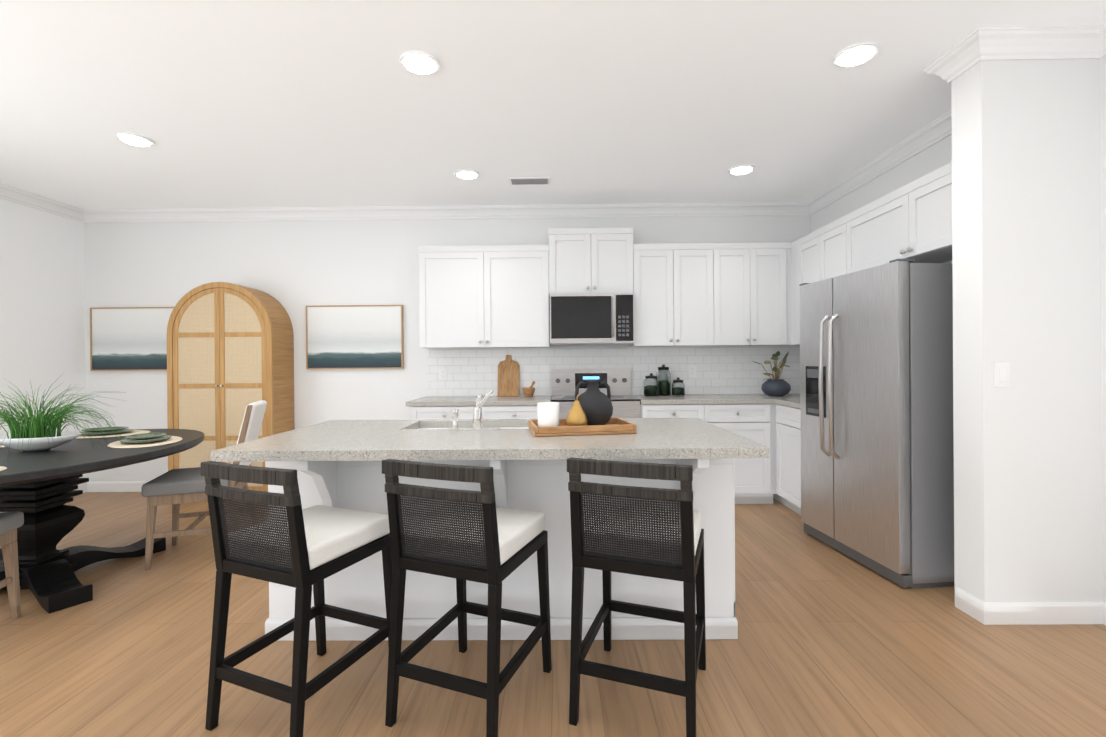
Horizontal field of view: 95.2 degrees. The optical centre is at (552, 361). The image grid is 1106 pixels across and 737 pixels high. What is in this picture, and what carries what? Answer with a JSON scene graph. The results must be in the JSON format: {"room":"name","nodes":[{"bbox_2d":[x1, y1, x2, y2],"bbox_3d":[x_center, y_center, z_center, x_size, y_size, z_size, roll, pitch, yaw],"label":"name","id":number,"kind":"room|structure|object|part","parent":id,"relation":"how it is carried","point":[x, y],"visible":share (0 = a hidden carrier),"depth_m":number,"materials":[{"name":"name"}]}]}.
{"room":"dining room","nodes":[
{"label":"dining room","id":0,"kind":"room"},
{"bbox_2d":[0,198,86,477],"bbox_3d":[-4.706,-0.088,1.112,0.150,2.750,7.700,0,0,1],"label":"wall","id":1,"kind":"structure","parent":0,"point":[42,298],"depth_m":4.54,"materials":[{"name":"white paint"}]},
{"bbox_2d":[0,482,87,512],"bbox_3d":[-4.615,1.236,1.191,0.018,0.099,7.554,0,0,1],"label":"baseboard","id":2,"kind":"structure","parent":1,"relation":"attached to","point":[84,486],"depth_m":4.91,"materials":[{"name":"white"}]},
{"bbox_2d":[0,183,87,222],"bbox_3d":[-4.603,-1.413,1.185,0.084,0.109,7.554,0,0,1],"label":"crown molding","id":3,"kind":"structure","parent":1,"relation":"attached to","point":[7,192],"depth_m":4.50,"materials":[{"name":"white paint"}]},
{"bbox_2d":[84,215,810,481],"bbox_3d":[-0.951,-0.126,5.003,7.690,2.750,0.150,0,0,1],"label":"wall","id":4,"kind":"structure","parent":0,"point":[294,268],"depth_m":4.94,"materials":[{"name":"white paint"}]},
{"bbox_2d":[88,481,148,491],"bbox_3d":[-2.918,1.215,4.944,3.284,0.099,0.018,0,0,1],"label":"baseboard","id":5,"kind":"structure","parent":4,"relation":"attached to","point":[115,486],"depth_m":4.95,"materials":[{"name":"white"}]},
{"bbox_2d":[90,307,173,370],"bbox_3d":[-4.045,-0.224,4.935,0.939,0.619,0.038,0,0,1],"label":"picture frame","id":6,"kind":"object","parent":4,"relation":"attached to","point":[128,338],"visible":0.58,"depth_m":4.93,"materials":[{"name":"brown wood"}]},
{"bbox_2d":[306,305,403,368],"bbox_3d":[-1.930,-0.240,4.916,0.939,0.619,0.038,0,0,1],"label":"picture frame","id":7,"kind":"object","parent":4,"relation":"attached to","point":[354,336],"visible":0.94,"depth_m":4.91,"materials":[{"name":"brown wood"}]},
{"bbox_2d":[439,368,446,379],"bbox_3d":[-1.070,0.120,4.914,0.072,0.116,0.008,0,0,1],"label":"outlet","id":8,"kind":"object","parent":4,"relation":"attached to","point":[442,371],"depth_m":4.91,"materials":[{"name":"white plastic"}]},
{"bbox_2d":[84,202,811,222],"bbox_3d":[-1.008,-1.450,4.888,7.028,0.109,0.084,0,0,1],"label":"crown molding","id":9,"kind":"structure","parent":4,"relation":"attached to","point":[743,208],"depth_m":4.88,"materials":[{"name":"white wood"}]},
{"bbox_2d":[418,242,549,349],"bbox_3d":[-0.626,-0.595,4.752,1.184,0.926,0.340,0,0,1],"label":"upper cabinet","id":10,"kind":"object","parent":4,"relation":"attached to","point":[474,297],"depth_m":4.59,"materials":[{"name":"white wood"}]},
{"bbox_2d":[546,282,617,344],"bbox_3d":[0.264,-0.422,4.688,0.583,0.514,0.454,0,0,1],"label":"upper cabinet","id":11,"kind":"object","parent":4,"relation":"attached to","point":[579,313],"depth_m":4.50,"materials":[{"name":"white wood"}]},
{"bbox_2d":[550,293,633,344],"bbox_3d":[0.350,-0.391,4.687,0.754,0.451,0.454,0,0,1],"label":"microwave","id":12,"kind":"object","parent":11,"relation":"in","point":[575,318],"depth_m":4.50,"materials":[{"name":"silver metal"}]},
{"bbox_2d":[549,227,633,281],"bbox_3d":[0.346,-0.919,4.743,0.766,0.595,0.340,0,0,1],"label":"upper cabinet","id":13,"kind":"object","parent":4,"relation":"attached to","point":[576,254],"depth_m":4.58,"materials":[{"name":"white wood"}]},
{"bbox_3d":[0.483,-1.112,3.745,3.429,0.205,2.333,0,0,1],"label":"cabinet crown","id":14,"kind":"part","parent":13,"relation":"part of","materials":[{"name":"white"}]},
{"bbox_2d":[427,346,799,395],"bbox_3d":[0.637,0.090,4.329,3.744,0.464,1.168,0,0,1],"label":"backsplash","id":15,"kind":"structure","parent":4,"relation":"attached to","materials":[{"name":"tile"}]},
{"bbox_2d":[688,365,695,376],"bbox_3d":[1.350,0.091,4.892,0.072,0.116,0.008,0,0,1],"label":"outlet","id":16,"kind":"object","parent":15,"relation":"attached to","point":[691,368],"depth_m":4.89,"materials":[{"name":"white plastic"}]},
{"bbox_2d":[618,282,637,345],"bbox_3d":[0.628,-0.425,4.684,0.198,0.514,0.454,0,0,1],"label":"control panel","id":17,"kind":"object","parent":4,"relation":"attached to","point":[627,291],"depth_m":4.50,"materials":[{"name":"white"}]},
{"bbox_2d":[626,243,721,349],"bbox_3d":[1.123,-0.609,4.737,0.783,0.926,0.340,0,0,1],"label":"upper cabinet","id":18,"kind":"object","parent":4,"relation":"attached to","point":[709,333],"depth_m":4.57,"materials":[{"name":"white wood"}]},
{"bbox_2d":[722,242,789,345],"bbox_3d":[1.754,-0.614,4.731,0.717,0.926,0.340,0,0,1],"label":"upper cabinet","id":19,"kind":"object","parent":4,"relation":"attached to","point":[755,276],"depth_m":4.57,"materials":[{"name":"white wood"}]},
{"bbox_2d":[790,334,793,345],"bbox_3d":[2.280,-0.619,4.726,0.452,0.926,0.340,0,0,1],"label":"upper cabinet","id":20,"kind":"object","parent":4,"relation":"attached to","point":[791,335],"depth_m":4.58,"materials":[{"name":"white wood"}]},
{"bbox_2d":[0,492,1105,736],"bbox_3d":[-0.974,1.287,1.157,7.690,0.060,7.950,0,0,1],"label":"floor","id":21,"kind":"structure","parent":0,"point":[830,642],"depth_m":2.07,"materials":[{"name":"brown wood"}]},
{"bbox_2d":[0,511,23,618],"bbox_3d":[-2.804,0.777,2.177,0.490,0.986,0.603,0,0,-14],"label":"dining chair","id":22,"kind":"object","parent":21,"relation":"on","point":[11,523],"visible":1,"depth_m":2.47,"materials":[{"name":"brown wood"}]},
{"bbox_2d":[0,379,203,613],"bbox_3d":[-2.998,0.671,2.929,1.440,1.198,1.900,0,0,1],"label":"dining table","id":23,"kind":"object","parent":21,"relation":"on","point":[43,468],"visible":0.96,"depth_m":2.86,"materials":[{"name":"black wood"}]},
{"bbox_2d":[0,431,81,451],"bbox_3d":[-3.000,0.469,2.928,0.470,0.090,0.291,0,0,1],"label":"bowl","id":24,"kind":"object","parent":23,"relation":"on","point":[39,442],"depth_m":2.88,"materials":[{"name":"white ceramic"}]},
{"bbox_2d":[141,400,266,569],"bbox_3d":[-2.284,0.770,3.372,0.603,0.986,0.490,0,0,-19],"label":"dining chair","id":25,"kind":"object","parent":21,"relation":"on","point":[175,488],"visible":0.65,"depth_m":3.16,"materials":[{"name":"brown wood"}]},
{"bbox_2d":[167,282,293,501],"bbox_3d":[-3.013,0.271,4.746,0.956,1.990,0.398,0,0,1],"label":"tall cabinet","id":26,"kind":"object","parent":21,"relation":"on","point":[230,352],"visible":0.75,"depth_m":4.57,"materials":[{"name":"brown wood"}]},
{"bbox_2d":[200,461,392,736],"bbox_3d":[-0.909,0.798,1.866,0.420,0.915,0.516,0,0,23],"label":"stool","id":27,"kind":"object","parent":21,"relation":"on","point":[299,549],"visible":0.92,"depth_m":1.71,"materials":[{"name":"black wood"}]},
{"bbox_2d":[228,505,389,569],"bbox_3d":[-0.900,0.644,1.892,0.406,0.078,0.407,0,0,23],"label":"cushion","id":28,"kind":"object","parent":27,"relation":"on","point":[335,536],"depth_m":1.81,"materials":[{"name":"white fabric"}]},
{"bbox_2d":[409,406,485,419],"bbox_3d":[-0.895,0.812,4.613,0.665,0.875,0.630,0,0,1],"label":"base cabinet","id":29,"kind":"object","parent":21,"relation":"on","point":[415,412],"depth_m":4.30,"materials":[{"name":"white wood"}]},
{"bbox_2d":[382,459,551,736],"bbox_3d":[-0.299,0.793,1.881,0.420,0.915,0.516,0,0,22],"label":"stool","id":30,"kind":"object","parent":21,"relation":"on","point":[490,544],"visible":1,"depth_m":1.71,"materials":[{"name":"black wood"}]},
{"bbox_2d":[265,460,737,640],"bbox_3d":[-0.238,0.811,2.462,2.124,0.874,0.938,0,0,1],"label":"kitchen island","id":31,"kind":"object","parent":21,"relation":"on","point":[531,485],"depth_m":2.27,"materials":[{"name":"white wood"}]},
{"bbox_2d":[211,416,768,463],"bbox_3d":[-0.242,0.354,2.435,2.136,0.040,1.015,0,0,1],"label":"island countertop","id":32,"kind":"structure","parent":31,"relation":"on","point":[585,437],"depth_m":2.10,"materials":[{"name":"grey stone"}]},
{"bbox_2d":[447,390,498,431],"bbox_3d":[-0.390,0.235,2.558,0.250,0.199,0.231,0,0,1],"label":"faucet","id":33,"kind":"object","parent":32,"relation":"on","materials":[{"name":"silver metal"}]},
{"bbox_2d":[419,424,530,427],"bbox_3d":[-0.432,0.457,2.697,0.672,0.188,0.367,0,0,1],"label":"sink","id":34,"kind":"object","parent":32,"relation":"in","point":[420,425],"depth_m":2.87,"materials":[{"name":"silver metal"}]},
{"bbox_2d":[528,417,636,436],"bbox_3d":[0.129,0.309,2.420,0.510,0.042,0.369,0,0,1],"label":"tray","id":35,"kind":"object","parent":32,"relation":"on","point":[596,427],"depth_m":2.29,"materials":[{"name":"brown wood"}]},
{"bbox_2d":[486,402,538,418],"bbox_3d":[-0.348,0.808,4.608,0.667,0.875,0.630,0,0,1],"label":"base cabinet","id":36,"kind":"object","parent":21,"relation":"on","point":[500,410],"depth_m":4.29,"materials":[{"name":"white wood"}]},
{"bbox_2d":[558,398,649,418],"bbox_3d":[0.369,0.788,4.591,0.906,0.904,0.648,0,0,1],"label":"oven","id":37,"kind":"object","parent":21,"relation":"on","point":[622,407],"depth_m":4.29,"materials":[{"name":"white metal"}]},
{"bbox_2d":[551,368,639,418],"bbox_3d":[0.368,0.642,4.563,0.759,1.155,0.705,0,0,1],"label":"range","id":38,"kind":"object","parent":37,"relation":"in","point":[564,381],"depth_m":4.85,"materials":[{"name":"silver metal"}]},
{"bbox_2d":[567,457,705,736],"bbox_3d":[0.332,0.788,1.885,0.420,0.915,0.516,0,0,21],"label":"stool","id":39,"kind":"object","parent":21,"relation":"on","point":[648,539],"visible":1,"depth_m":1.70,"materials":[{"name":"black wood"}]},
{"bbox_2d":[650,402,693,417],"bbox_3d":[1.050,0.797,4.595,0.595,0.875,0.630,0,0,1],"label":"base cabinet","id":40,"kind":"object","parent":21,"relation":"on","point":[657,409],"depth_m":4.28,"materials":[{"name":"white wood"}]},
{"bbox_2d":[694,402,777,503],"bbox_3d":[1.567,0.793,4.556,0.677,0.875,0.699,0,0,1],"label":"base cabinet","id":41,"kind":"object","parent":21,"relation":"on","point":[755,479],"depth_m":4.28,"materials":[{"name":"white wood"}]},
{"bbox_2d":[406,394,773,405],"bbox_3d":[0.310,0.343,4.596,3.123,0.045,0.640,0,0,1],"label":"countertop","id":42,"kind":"structure","parent":41,"relation":"on","point":[431,399],"depth_m":4.49,"materials":[{"name":"grey stone"}]},
{"bbox_2d":[753,351,790,395],"bbox_3d":[2.025,0.103,4.602,0.379,0.415,0.405,0,0,1],"label":"pot plant","id":43,"kind":"object","parent":42,"relation":"on","point":[775,386],"depth_m":4.53,"materials":[{"name":"blue plant"}]},
{"bbox_2d":[774,394,799,405],"bbox_3d":[2.189,0.330,4.310,0.640,0.041,1.178,0,0,1],"label":"countertop","id":44,"kind":"structure","parent":41,"relation":"on","point":[789,401],"depth_m":4.09,"materials":[{"name":"grey stone"}]},
{"bbox_2d":[754,378,797,397],"bbox_3d":[2.033,0.235,4.602,0.250,0.151,0.250,0,0,1],"label":"vase","id":45,"kind":"object","parent":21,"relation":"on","point":[768,387],"depth_m":4.56,"materials":[{"name":"blue ceramic"}]},
{"bbox_2d":[778,402,800,514],"bbox_3d":[2.195,0.789,3.995,0.630,0.875,0.527,0,0,1],"label":"base cabinet","id":46,"kind":"object","parent":21,"relation":"on","point":[789,433],"depth_m":4.04,"materials":[{"name":"white wood"}]},
{"bbox_2d":[799,259,953,588],"bbox_3d":[2.099,0.335,3.200,0.698,1.787,0.912,0,0,-5],"label":"fridge","id":47,"kind":"object","parent":21,"relation":"on","point":[876,419],"visible":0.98,"depth_m":2.83,"materials":[{"name":"grey metal"}]},
{"bbox_2d":[0,0,1105,209],"bbox_3d":[-0.997,-1.523,1.151,7.690,0.060,7.950,0,0,1],"label":"ceiling","id":48,"kind":"structure","parent":0,"point":[267,103],"depth_m":2.86,"materials":[{"name":"white paint"}]},
{"bbox_2d":[116,133,153,146],"bbox_3d":[-2.782,-1.473,3.362,0.196,0.020,0.196,0,0,1],"label":"recessed light","id":49,"kind":"object","parent":48,"relation":"in","point":[135,140],"visible":0.98,"depth_m":3.34,"materials":[{"name":"white plastic"}]},
{"bbox_2d":[400,50,439,75],"bbox_3d":[-0.664,-1.488,2.523,0.196,0.020,0.196,0,0,1],"label":"recessed light","id":50,"kind":"object","parent":48,"relation":"in","point":[419,62],"visible":1,"depth_m":2.50,"materials":[{"name":"white plastic"}]},
{"bbox_2d":[454,169,478,179],"bbox_3d":[-0.686,-1.491,4.023,0.196,0.020,0.196,0,0,1],"label":"recessed light","id":51,"kind":"object","parent":48,"relation":"in","point":[468,174],"visible":0.96,"depth_m":3.99,"materials":[{"name":"white plastic"}]},
{"bbox_2d":[508,177,549,184],"bbox_3d":[-0.194,-1.499,4.189,0.340,0.012,0.150,0,0,1],"label":"ceiling vent","id":52,"kind":"object","parent":48,"relation":"in","point":[528,180],"visible":1,"depth_m":4.16,"materials":[{"name":"white metal"}]},
{"bbox_2d":[728,164,754,174],"bbox_3d":[1.484,-1.508,3.974,0.196,0.020,0.196,0,0,1],"label":"recessed light","id":53,"kind":"object","parent":48,"relation":"in","point":[742,169],"visible":1,"depth_m":3.95,"materials":[{"name":"white plastic"}]},
{"bbox_2d":[833,41,878,67],"bbox_3d":[1.491,-1.505,2.484,0.196,0.020,0.196,0,0,1],"label":"recessed light","id":54,"kind":"object","parent":48,"relation":"in","point":[856,54],"visible":1,"depth_m":2.46,"materials":[{"name":"white plastic"}]},
{"bbox_2d":[811,56,1105,602],"bbox_3d":[2.634,-0.146,1.046,0.350,2.750,7.700,0,0,1],"label":"wall","id":55,"kind":"structure","parent":0,"point":[1092,72],"depth_m":2.37,"materials":[{"name":"white paint"}]},
{"bbox_2d":[790,242,797,345],"bbox_3d":[2.333,-0.619,4.482,0.340,0.926,0.187,0,0,1],"label":"upper cabinet","id":56,"kind":"object","parent":55,"relation":"attached to","point":[793,321],"depth_m":4.56,"materials":[{"name":"white wood"}]},
{"bbox_2d":[794,217,841,345],"bbox_3d":[2.330,-0.618,4.078,0.340,0.926,0.740,0,0,1],"label":"upper cabinet","id":57,"kind":"object","parent":55,"relation":"attached to","point":[818,254],"depth_m":4.12,"materials":[{"name":"white wood"}]},
{"bbox_2d":[804,110,951,213],"bbox_3d":[2.453,-1.475,3.663,0.084,0.109,2.244,0,0,1],"label":"crown molding","id":58,"kind":"structure","parent":55,"relation":"attached to","point":[940,128],"depth_m":3.71,"materials":[{"name":"white"}]},
{"bbox_2d":[842,189,942,274],"bbox_3d":[2.321,-0.857,3.349,0.340,0.445,0.716,0,0,1],"label":"upper cabinet","id":59,"kind":"object","parent":55,"relation":"attached to","point":[869,232],"depth_m":3.42,"materials":[{"name":"white wood"}]},
{"bbox_2d":[898,162,951,261],"bbox_3d":[2.317,-0.856,2.833,0.340,0.445,0.542,0,0,1],"label":"upper cabinet","id":60,"kind":"object","parent":55,"relation":"attached to","point":[925,203],"depth_m":2.92,"materials":[{"name":"white wood"}]},
{"bbox_2d":[1084,22,1105,58],"bbox_3d":[2.499,-1.467,-0.144,0.084,0.109,5.024,0,0,1],"label":"crown molding","id":61,"kind":"structure","parent":55,"relation":"attached to","point":[1103,27],"depth_m":2.32,"materials":[{"name":"white"}]},
{"bbox_2d":[1104,603,1105,625],"bbox_3d":[2.553,1.181,-0.138,0.018,0.099,5.024,0,0,1],"label":"baseboard","id":62,"kind":"structure","parent":55,"relation":"attached to","point":[1104,603],"depth_m":2.35,"materials":[{"name":"white"}]},
{"bbox_2d":[943,59,1082,601],"bbox_3d":[2.246,-0.146,2.460,0.450,2.750,0.180,0,0,1],"label":"wall","id":63,"kind":"structure","parent":0,"point":[1022,147],"depth_m":2.37,"materials":[{"name":"white paint"}]},
{"bbox_2d":[924,54,966,82],"bbox_3d":[2.160,-1.470,2.583,0.456,0.109,0.090,0,0,1],"label":"crown molding","id":64,"kind":"structure","parent":63,"relation":"attached to","point":[942,67],"depth_m":2.53,"materials":[{"name":"white"}]},
{"bbox_2d":[994,362,1009,386],"bbox_3d":[2.107,0.060,2.366,0.072,0.116,0.010,0,0,1],"label":"switch plate","id":65,"kind":"object","parent":63,"relation":"attached to","point":[1001,374],"visible":1,"depth_m":2.37,"materials":[{"name":"white plastic"}]},
{"bbox_2d":[952,26,1099,69],"bbox_3d":[2.203,-1.470,2.337,0.546,0.109,0.100,0,0,1],"label":"crown molding","id":66,"kind":"structure","parent":63,"relation":"attached to","point":[972,49],"depth_m":2.33,"materials":[{"name":"white"}]},
{"bbox_2d":[972,595,1103,624],"bbox_3d":[2.287,1.178,2.375,0.540,0.099,0.034,0,0,1],"label":"baseboard","id":67,"kind":"structure","parent":63,"relation":"attached to","point":[1020,613],"depth_m":2.36,"materials":[{"name":"white"}]}
]}

